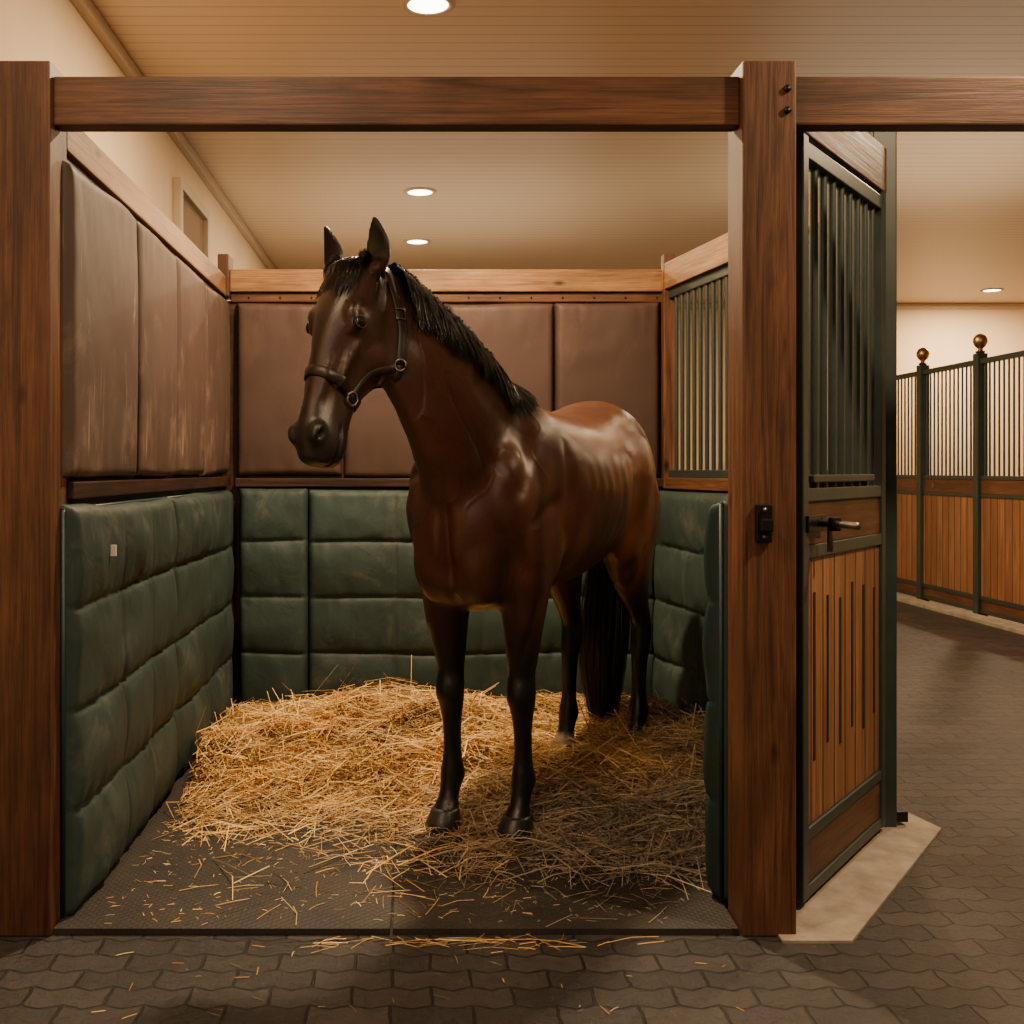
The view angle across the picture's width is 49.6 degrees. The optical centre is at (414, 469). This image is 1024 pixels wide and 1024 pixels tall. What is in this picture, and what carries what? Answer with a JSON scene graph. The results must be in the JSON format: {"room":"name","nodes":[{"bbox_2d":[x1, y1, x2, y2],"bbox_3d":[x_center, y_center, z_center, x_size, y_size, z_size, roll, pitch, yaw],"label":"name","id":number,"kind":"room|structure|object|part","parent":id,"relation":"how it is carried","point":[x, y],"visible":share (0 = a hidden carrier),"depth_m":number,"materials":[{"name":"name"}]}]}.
{"room":"horse stable","nodes":[
{"label":"horse stable","id":0,"kind":"room"},
{"bbox_2d":[0,0,266,300],"bbox_3d":[-1.470,-0.350,5.150,0.100,3.300,16.300,0,0,0],"label":"wall","id":1,"kind":"structure","parent":0,"point":[54,31],"depth_m":5.10,"materials":[{"name":"beige paint"}]},
{"bbox_2d":[70,0,275,268],"bbox_3d":[-1.400,-1.964,5.100,0.050,0.069,16.200,0,0,0],"label":"trim","id":2,"kind":"structure","parent":1,"relation":"attached to","point":[86,9],"depth_m":6.43,"materials":[{"name":"beige paint"}]},
{"bbox_2d":[173,177,209,259],"bbox_3d":[-1.395,-1.435,6.900,0.050,0.570,0.900,0,0,0],"label":"window","id":3,"kind":"structure","parent":1,"relation":"in","point":[190,215],"depth_m":6.85,"materials":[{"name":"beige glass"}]},
{"bbox_3d":[-1.395,-1.435,6.480,0.050,0.470,0.060,0,0,0],"label":"frame","id":4,"kind":"part","parent":3,"relation":"part of","materials":[{"name":"beige paint"}]},
{"bbox_3d":[-1.395,-1.690,6.900,0.050,0.060,0.900,0,0,0],"label":"frame","id":5,"kind":"part","parent":3,"relation":"part of","materials":[{"name":"beige paint"}]},
{"bbox_3d":[-1.405,-1.435,6.900,0.010,0.470,0.800,0,0,0],"label":"glass","id":6,"kind":"part","parent":3,"relation":"part of","materials":[{"name":"brown"}]},
{"bbox_3d":[-1.395,-1.435,7.320,0.050,0.470,0.060,0,0,0],"label":"frame","id":7,"kind":"part","parent":3,"relation":"part of","materials":[{"name":"beige paint"}]},
{"bbox_2d":[0,592,1023,1023],"bbox_3d":[3.350,1.350,5.150,9.700,0.100,16.300,0,0,0],"label":"floor","id":8,"kind":"structure","parent":0,"point":[946,946],"depth_m":2.93,"materials":[{"name":"brick"}]},
{"bbox_2d":[0,61,66,936],"bbox_3d":[-1.090,0.080,3.135,0.150,2.440,0.150,0,0,0],"label":"timber post","id":9,"kind":"object","parent":8,"relation":"on","point":[33,151],"visible":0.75,"depth_m":3.06,"materials":[{"name":"brown wood"}]},
{"bbox_2d":[54,77,739,131],"bbox_3d":[-0.051,-1.036,3.120,1.927,0.137,0.070,0,0,0],"label":"timber beam","id":10,"kind":"structure","parent":9,"relation":"attached to","point":[81,104],"depth_m":3.08,"materials":[{"name":"brown wood"}]},
{"bbox_2d":[67,132,229,503],"bbox_3d":[-1.051,0.130,4.633,0.108,2.340,2.835,0,0,0],"label":"wall","id":11,"kind":"structure","parent":8,"relation":"on","point":[83,154],"depth_m":4.01,"materials":[{"name":"brown wood"}]},
{"bbox_2d":[63,161,137,478],"bbox_3d":[-1.003,-0.443,3.550,0.054,0.941,0.768,0,0,0],"label":"wall panel","id":12,"kind":"object","parent":11,"relation":"attached to","point":[100,265],"visible":0.99,"depth_m":3.39,"materials":[{"name":"brown leather"}]},
{"bbox_2d":[61,496,177,918],"bbox_3d":[-0.982,0.693,3.800,0.096,1.188,1.314,0,0,0],"label":"pad","id":13,"kind":"object","parent":11,"relation":"attached to","point":[119,602],"visible":0.99,"depth_m":3.46,"materials":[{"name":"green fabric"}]},
{"bbox_3d":[-1.060,-0.988,4.607,0.090,0.105,2.785,0,0,0],"label":"rail","id":14,"kind":"part","parent":11,"relation":"part of","materials":[{"name":"brown wood"}]},
{"bbox_2d":[134,221,176,477],"bbox_3d":[-1.004,-0.438,4.260,0.053,0.939,0.628,0,0,0],"label":"wall panel","id":15,"kind":"object","parent":11,"relation":"attached to","point":[157,270],"visible":0.93,"depth_m":4.17,"materials":[{"name":"brown leather"}]},
{"bbox_2d":[173,255,205,475],"bbox_3d":[-1.004,-0.437,4.890,0.053,0.928,0.608,0,0,0],"label":"wall panel","id":16,"kind":"object","parent":11,"relation":"attached to","point":[191,351],"visible":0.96,"depth_m":4.79,"materials":[{"name":"brown leather"}]},
{"bbox_2d":[167,490,233,778],"bbox_3d":[-0.982,0.696,5.170,0.096,1.183,1.434,0,0,0],"label":"pad","id":17,"kind":"object","parent":11,"relation":"attached to","point":[203,567],"visible":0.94,"depth_m":4.92,"materials":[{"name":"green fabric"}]},
{"bbox_2d":[197,284,229,476],"bbox_3d":[-1.002,-0.435,5.540,0.055,0.939,0.668,0,0,0],"label":"wall panel","id":18,"kind":"object","parent":11,"relation":"attached to","point":[217,321],"visible":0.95,"depth_m":5.44,"materials":[{"name":"brown leather"}]},
{"bbox_2d":[54,707,396,934],"bbox_3d":[-0.540,1.290,4.513,0.940,0.017,2.875,0,0,0],"label":"rubber mat","id":19,"kind":"object","parent":8,"relation":"on","point":[89,918],"visible":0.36,"depth_m":3.40,"materials":[{"name":"black rubber"}]},
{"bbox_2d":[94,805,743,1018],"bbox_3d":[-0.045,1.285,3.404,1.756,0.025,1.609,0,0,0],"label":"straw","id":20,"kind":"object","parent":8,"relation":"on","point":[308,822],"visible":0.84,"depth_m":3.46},
{"bbox_2d":[218,254,675,706],"bbox_3d":[0.170,0.070,5.980,2.460,2.460,0.160,0,0,0],"label":"wall","id":21,"kind":"structure","parent":8,"relation":"on","point":[262,286],"depth_m":5.94,"materials":[{"name":"brown wood"}]},
{"bbox_3d":[-1.030,-1.048,5.980,0.060,0.225,0.160,0,0,0],"label":"corner post","id":22,"kind":"part","parent":21,"relation":"part of","materials":[{"name":"brown wood"}]},
{"bbox_2d":[239,487,308,706],"bbox_3d":[-0.763,0.693,5.925,0.374,1.197,0.090,0,0,0],"label":"pad","id":23,"kind":"object","parent":21,"relation":"attached to","point":[273,522],"visible":0.95,"depth_m":5.90,"materials":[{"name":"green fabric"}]},
{"bbox_2d":[237,303,341,475],"bbox_3d":[-0.680,-0.435,5.947,0.568,0.937,0.056,0,0,0],"label":"wall panel","id":24,"kind":"object","parent":21,"relation":"attached to","point":[274,343],"visible":0.62,"depth_m":5.92,"materials":[{"name":"brown leather"}]},
{"bbox_2d":[344,304,446,477],"bbox_3d":[-0.105,-0.427,5.947,0.558,0.945,0.057,0,0,0],"label":"wall panel","id":25,"kind":"object","parent":21,"relation":"attached to","point":[378,446],"visible":0.23,"depth_m":5.92,"materials":[{"name":"brown leather"}]},
{"bbox_3d":[0.185,-1.025,5.997,2.370,0.120,0.105,0,0,0],"label":"rail","id":26,"kind":"part","parent":21,"relation":"part of","materials":[{"name":"brown wood"}]},
{"bbox_3d":[0.185,-0.935,6.008,2.370,0.050,0.085,0,0,0],"label":"rail","id":27,"kind":"part","parent":21,"relation":"part of","materials":[{"name":"brown wood"}]},
{"bbox_2d":[309,489,654,703],"bbox_3d":[0.362,0.696,5.921,1.876,1.186,0.098,0,0,0],"label":"pad","id":28,"kind":"object","parent":21,"relation":"attached to","point":[366,606],"visible":0.4,"depth_m":5.89,"materials":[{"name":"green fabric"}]},
{"bbox_2d":[449,303,552,411],"bbox_3d":[0.468,-0.430,5.946,0.563,0.946,0.058,0,0,0],"label":"wall panel","id":29,"kind":"object","parent":21,"relation":"attached to","point":[519,336],"visible":0.33,"depth_m":5.92,"materials":[{"name":"brown leather"}]},
{"bbox_2d":[555,302,658,475],"bbox_3d":[1.042,-0.433,5.946,0.563,0.952,0.057,0,0,0],"label":"wall panel","id":30,"kind":"object","parent":21,"relation":"attached to","point":[609,352],"visible":0.64,"depth_m":5.92,"materials":[{"name":"brown leather"}]},
{"bbox_3d":[1.367,-0.530,5.938,0.065,1.260,0.075,0,0,0],"label":"corner post","id":31,"kind":"part","parent":21,"relation":"part of","materials":[{"name":"brown wood"}]},
{"bbox_2d":[393,811,738,934],"bbox_3d":[0.734,1.290,4.513,1.592,0.017,2.875,0,0,0],"label":"rubber mat","id":32,"kind":"object","parent":8,"relation":"on","point":[703,913],"visible":0.4,"depth_m":3.27,"materials":[{"name":"black rubber"}]},
{"bbox_2d":[149,655,710,899],"bbox_3d":[0.276,1.089,4.576,2.427,0.387,2.616,0,0,0],"label":"bedding","id":33,"kind":"object","parent":32,"relation":"on","point":[379,750],"visible":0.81,"depth_m":4.34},
{"bbox_2d":[288,217,660,843],"bbox_3d":[0.433,0.235,4.261,0.621,2.093,2.336,0,0,33],"label":"horse","id":34,"kind":"object","parent":33,"relation":"on","point":[511,499],"visible":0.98,"depth_m":3.77},
{"bbox_2d":[702,501,727,900],"bbox_3d":[1.187,0.685,3.671,0.120,1.184,1.014,0,0,37],"label":"pad","id":35,"kind":"object","parent":32,"relation":"on","point":[715,625],"visible":0.29,"depth_m":3.27,"materials":[{"name":"green leather"}]},
{"bbox_2d":[662,184,827,493],"bbox_3d":[1.515,0.095,5.035,0.080,2.410,1.853,0,0,-9],"label":"wall","id":36,"kind":"structure","parent":8,"relation":"on","point":[705,265],"depth_m":5.52,"materials":[{"name":"brown wood"}]},
{"bbox_2d":[653,490,727,721],"bbox_3d":[1.430,0.697,5.013,0.092,1.175,1.784,0,0,-9],"label":"pad","id":37,"kind":"object","parent":36,"relation":"attached to","point":[682,599],"visible":0.32,"depth_m":5.49,"materials":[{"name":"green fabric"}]},
{"bbox_3d":[1.515,-1.040,5.035,0.080,0.140,1.853,0,0,-9],"label":"rail","id":38,"kind":"part","parent":36,"relation":"part of","materials":[{"name":"brown wood"}]},
{"bbox_3d":[1.515,0.070,5.035,0.070,0.060,1.853,0,0,-9],"label":"rail","id":39,"kind":"part","parent":36,"relation":"part of","materials":[{"name":"brown wood"}]},
{"bbox_3d":[1.515,0.020,5.035,0.035,0.040,1.853,0,0,-9],"label":"grille rail","id":40,"kind":"part","parent":36,"relation":"part of","materials":[{"name":"black metal"}]},
{"bbox_3d":[1.515,-0.945,5.035,0.035,0.050,1.853,0,0,-9],"label":"grille rail","id":41,"kind":"part","parent":36,"relation":"part of","materials":[{"name":"green paint"}]},
{"bbox_2d":[728,61,795,936],"bbox_3d":[0.987,0.080,3.115,0.150,2.440,0.190,0,0,0],"label":"timber post","id":42,"kind":"object","parent":8,"relation":"on","point":[762,149],"visible":0.96,"depth_m":3.06,"materials":[{"name":"brown wood"}]},
{"bbox_2d":[796,77,1023,131],"bbox_3d":[1.831,-1.036,3.120,1.538,0.137,0.070,0,0,0],"label":"timber beam","id":43,"kind":"structure","parent":42,"relation":"attached to","point":[823,104],"depth_m":3.08,"materials":[{"name":"brown wood"}]},
{"bbox_2d":[778,813,940,943],"bbox_3d":[1.450,1.296,3.618,0.325,0.008,1.483,0,0,35],"label":"threshold","id":44,"kind":"object","parent":8,"relation":"on","point":[838,911],"visible":0.55,"depth_m":3.40,"materials":[{"name":"beige stone"}]},
{"bbox_2d":[868,132,907,826],"bbox_3d":[1.722,-0.010,4.025,0.135,2.620,0.090,0,0,0],"label":"steel post","id":45,"kind":"object","parent":44,"relation":"on","point":[894,814],"visible":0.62,"depth_m":3.98,"materials":[{"name":"black metal"}]},
{"bbox_2d":[796,132,886,902],"bbox_3d":[1.451,0.060,3.548,0.214,2.420,0.906,0,0,37],"label":"door","id":46,"kind":"structure","parent":45,"relation":"attached to","point":[841,525],"depth_m":3.52,"materials":[{"name":"green paint"}]},
{"bbox_3d":[1.239,0.198,3.296,0.033,0.094,0.023,0,0,-16],"label":"latch handle","id":47,"kind":"part","parent":46,"relation":"part of","materials":[{"name":"metal"}]},
{"bbox_3d":[1.382,0.026,3.584,0.050,0.023,0.661,0,0,37],"label":"grille sill","id":48,"kind":"part","parent":46,"relation":"part of","materials":[{"name":"green paint"}]},
{"bbox_3d":[1.390,0.665,3.595,0.030,0.800,0.815,0,0,37],"label":"plank panel","id":49,"kind":"part","parent":46,"relation":"part of","materials":[{"name":"brown wood"}]},
{"bbox_3d":[1.390,1.252,3.595,0.050,0.035,0.815,0,0,37],"label":"frame rail","id":50,"kind":"part","parent":46,"relation":"part of","materials":[{"name":"metal"}]},
{"bbox_3d":[1.390,1.083,3.595,0.050,0.035,0.815,0,0,37],"label":"frame rail","id":51,"kind":"part","parent":46,"relation":"part of","materials":[{"name":"metal"}]},
{"bbox_3d":[1.390,0.245,3.595,0.050,0.040,0.815,0,0,37],"label":"frame rail","id":52,"kind":"part","parent":46,"relation":"part of","materials":[{"name":"black metal"}]},
{"bbox_3d":[1.390,0.075,3.595,0.050,0.040,0.815,0,0,37],"label":"frame rail","id":53,"kind":"part","parent":46,"relation":"part of","materials":[{"name":"grey metal"}]},
{"bbox_3d":[1.390,-0.950,3.595,0.050,0.050,0.815,0,0,37],"label":"frame rail","id":54,"kind":"part","parent":46,"relation":"part of","materials":[{"name":"black metal"}]},
{"bbox_2d":[916,347,928,600],"bbox_3d":[5.000,0.048,10.830,0.120,2.505,0.120,0,0,0],"label":"post","id":55,"kind":"object","parent":8,"relation":"on","point":[922,354],"visible":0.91,"depth_m":10.79,"materials":[{"name":"black metal"}]},
{"bbox_2d":[897,350,1023,623],"bbox_3d":[5.000,0.140,10.280,0.050,2.240,3.208,0,0,0],"label":"wall","id":56,"kind":"structure","parent":8,"relation":"on","point":[948,499],"depth_m":10.03,"materials":[{"name":"green paint"}]},
{"bbox_3d":[5.000,0.675,11.380,0.030,0.870,1.008,0,0,0],"label":"plank panel","id":57,"kind":"part","parent":56,"relation":"part of","materials":[{"name":"brown wood"}]},
{"bbox_3d":[5.000,1.245,11.380,0.050,0.030,1.008,0,0,0],"label":"frame rail","id":58,"kind":"part","parent":56,"relation":"part of","materials":[{"name":"green paint"}]},
{"bbox_3d":[5.000,1.127,11.380,0.050,0.035,1.008,0,0,0],"label":"frame rail","id":59,"kind":"part","parent":56,"relation":"part of","materials":[{"name":"black metal"}]},
{"bbox_3d":[5.000,0.225,11.380,0.050,0.030,1.008,0,0,0],"label":"frame rail","id":60,"kind":"part","parent":56,"relation":"part of","materials":[{"name":"grey metal"}]},
{"bbox_3d":[5.000,0.068,11.380,0.050,0.035,1.008,0,0,0],"label":"frame rail","id":61,"kind":"part","parent":56,"relation":"part of","materials":[{"name":"black metal"}]},
{"bbox_3d":[5.000,-0.958,11.380,0.050,0.045,1.008,0,0,0],"label":"frame rail","id":62,"kind":"part","parent":56,"relation":"part of","materials":[{"name":"black metal"}]},
{"bbox_3d":[5.000,1.245,10.280,0.050,0.030,1.008,0,0,0],"label":"frame rail","id":63,"kind":"part","parent":56,"relation":"part of","materials":[{"name":"green paint"}]},
{"bbox_3d":[5.000,1.127,10.280,0.050,0.035,1.008,0,0,0],"label":"frame rail","id":64,"kind":"part","parent":56,"relation":"part of","materials":[{"name":"black metal"}]},
{"bbox_3d":[5.000,0.225,10.280,0.050,0.030,1.008,0,0,0],"label":"frame rail","id":65,"kind":"part","parent":56,"relation":"part of","materials":[{"name":"grey metal"}]},
{"bbox_3d":[5.000,0.068,10.280,0.050,0.035,1.008,0,0,0],"label":"frame rail","id":66,"kind":"part","parent":56,"relation":"part of","materials":[{"name":"black metal"}]},
{"bbox_3d":[5.000,-0.958,10.280,0.050,0.045,1.008,0,0,0],"label":"frame rail","id":67,"kind":"part","parent":56,"relation":"part of","materials":[{"name":"black metal"}]},
{"bbox_3d":[5.000,0.675,10.280,0.030,0.870,1.008,0,0,0],"label":"plank panel","id":68,"kind":"part","parent":56,"relation":"part of","materials":[{"name":"brown wood"}]},
{"bbox_3d":[5.000,1.245,9.180,0.050,0.030,1.008,0,0,0],"label":"frame rail","id":69,"kind":"part","parent":56,"relation":"part of","materials":[{"name":"green paint"}]},
{"bbox_3d":[5.000,1.127,9.180,0.050,0.035,1.008,0,0,0],"label":"frame rail","id":70,"kind":"part","parent":56,"relation":"part of","materials":[{"name":"black metal"}]},
{"bbox_3d":[5.000,0.225,9.180,0.050,0.030,1.008,0,0,0],"label":"frame rail","id":71,"kind":"part","parent":56,"relation":"part of","materials":[{"name":"grey metal"}]},
{"bbox_3d":[5.000,0.068,9.180,0.050,0.035,1.008,0,0,0],"label":"frame rail","id":72,"kind":"part","parent":56,"relation":"part of","materials":[{"name":"black metal"}]},
{"bbox_3d":[5.000,-0.958,9.180,0.050,0.045,1.008,0,0,0],"label":"frame rail","id":73,"kind":"part","parent":56,"relation":"part of","materials":[{"name":"black metal"}]},
{"bbox_3d":[5.000,0.675,9.180,0.030,0.870,1.008,0,0,0],"label":"plank panel","id":74,"kind":"part","parent":56,"relation":"part of","materials":[{"name":"brown wood"}]},
{"bbox_2d":[897,593,1023,634],"bbox_3d":[4.865,1.282,9.825,0.170,0.035,6.650,0,0,0],"label":"concrete curb","id":75,"kind":"object","parent":8,"relation":"on","point":[989,621],"visible":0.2,"depth_m":9.67,"materials":[{"name":"beige concrete"}]},
{"bbox_2d":[973,334,987,615],"bbox_3d":[5.000,0.048,9.730,0.120,2.505,0.120,0,0,0],"label":"post","id":76,"kind":"object","parent":8,"relation":"on","point":[980,341],"visible":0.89,"depth_m":9.69,"materials":[{"name":"black metal"}]},
{"bbox_2d":[91,0,1023,302],"bbox_3d":[3.350,-2.050,5.150,9.700,0.100,16.300,0,0,0],"label":"ceiling","id":77,"kind":"structure","parent":0,"point":[501,200],"depth_m":6.82,"materials":[{"name":"beige paint"}]},
{"bbox_2d":[404,238,430,244],"bbox_3d":[0.020,-1.992,9.600,0.236,0.013,0.236,0,0,0],"label":"recessed light","id":78,"kind":"object","parent":77,"relation":"in","point":[413,241],"visible":1,"depth_m":9.59,"materials":[{"name":"beige paint"}]},
{"bbox_2d":[404,187,435,196],"bbox_3d":[0.036,-1.992,7.890,0.236,0.013,0.236,0,0,0],"label":"recessed light","id":79,"kind":"object","parent":77,"relation":"in","point":[415,191],"visible":1,"depth_m":7.86,"materials":[{"name":"beige paint"}]},
{"bbox_2d":[401,0,455,15],"bbox_3d":[0.056,-1.992,4.710,0.236,0.013,0.236,0,0,0],"label":"recessed light","id":80,"kind":"object","parent":77,"relation":"in","point":[416,7],"visible":1,"depth_m":4.72,"materials":[{"name":"white glass"}]},
{"bbox_2d":[980,288,1003,291],"bbox_3d":[6.400,-1.992,12.200,0.236,0.013,0.236,0,0,0],"label":"recessed light","id":81,"kind":"object","parent":77,"relation":"in","point":[989,289],"visible":1,"depth_m":12.18,"materials":[{"name":"beige paint"}]},
{"bbox_2d":[679,309,1023,475],"bbox_3d":[3.340,-0.350,13.250,9.520,3.300,0.100,0,0,0],"label":"wall","id":82,"kind":"structure","parent":0,"point":[948,335],"depth_m":13.20,"materials":[{"name":"beige paint"}]},
{"bbox_2d":[679,303,1023,308],"bbox_3d":[3.350,-1.964,13.180,9.500,0.069,0.050,0,0,0],"label":"trim","id":83,"kind":"structure","parent":82,"relation":"attached to","point":[899,305],"depth_m":13.16,"materials":[{"name":"beige paint"}]}
]}

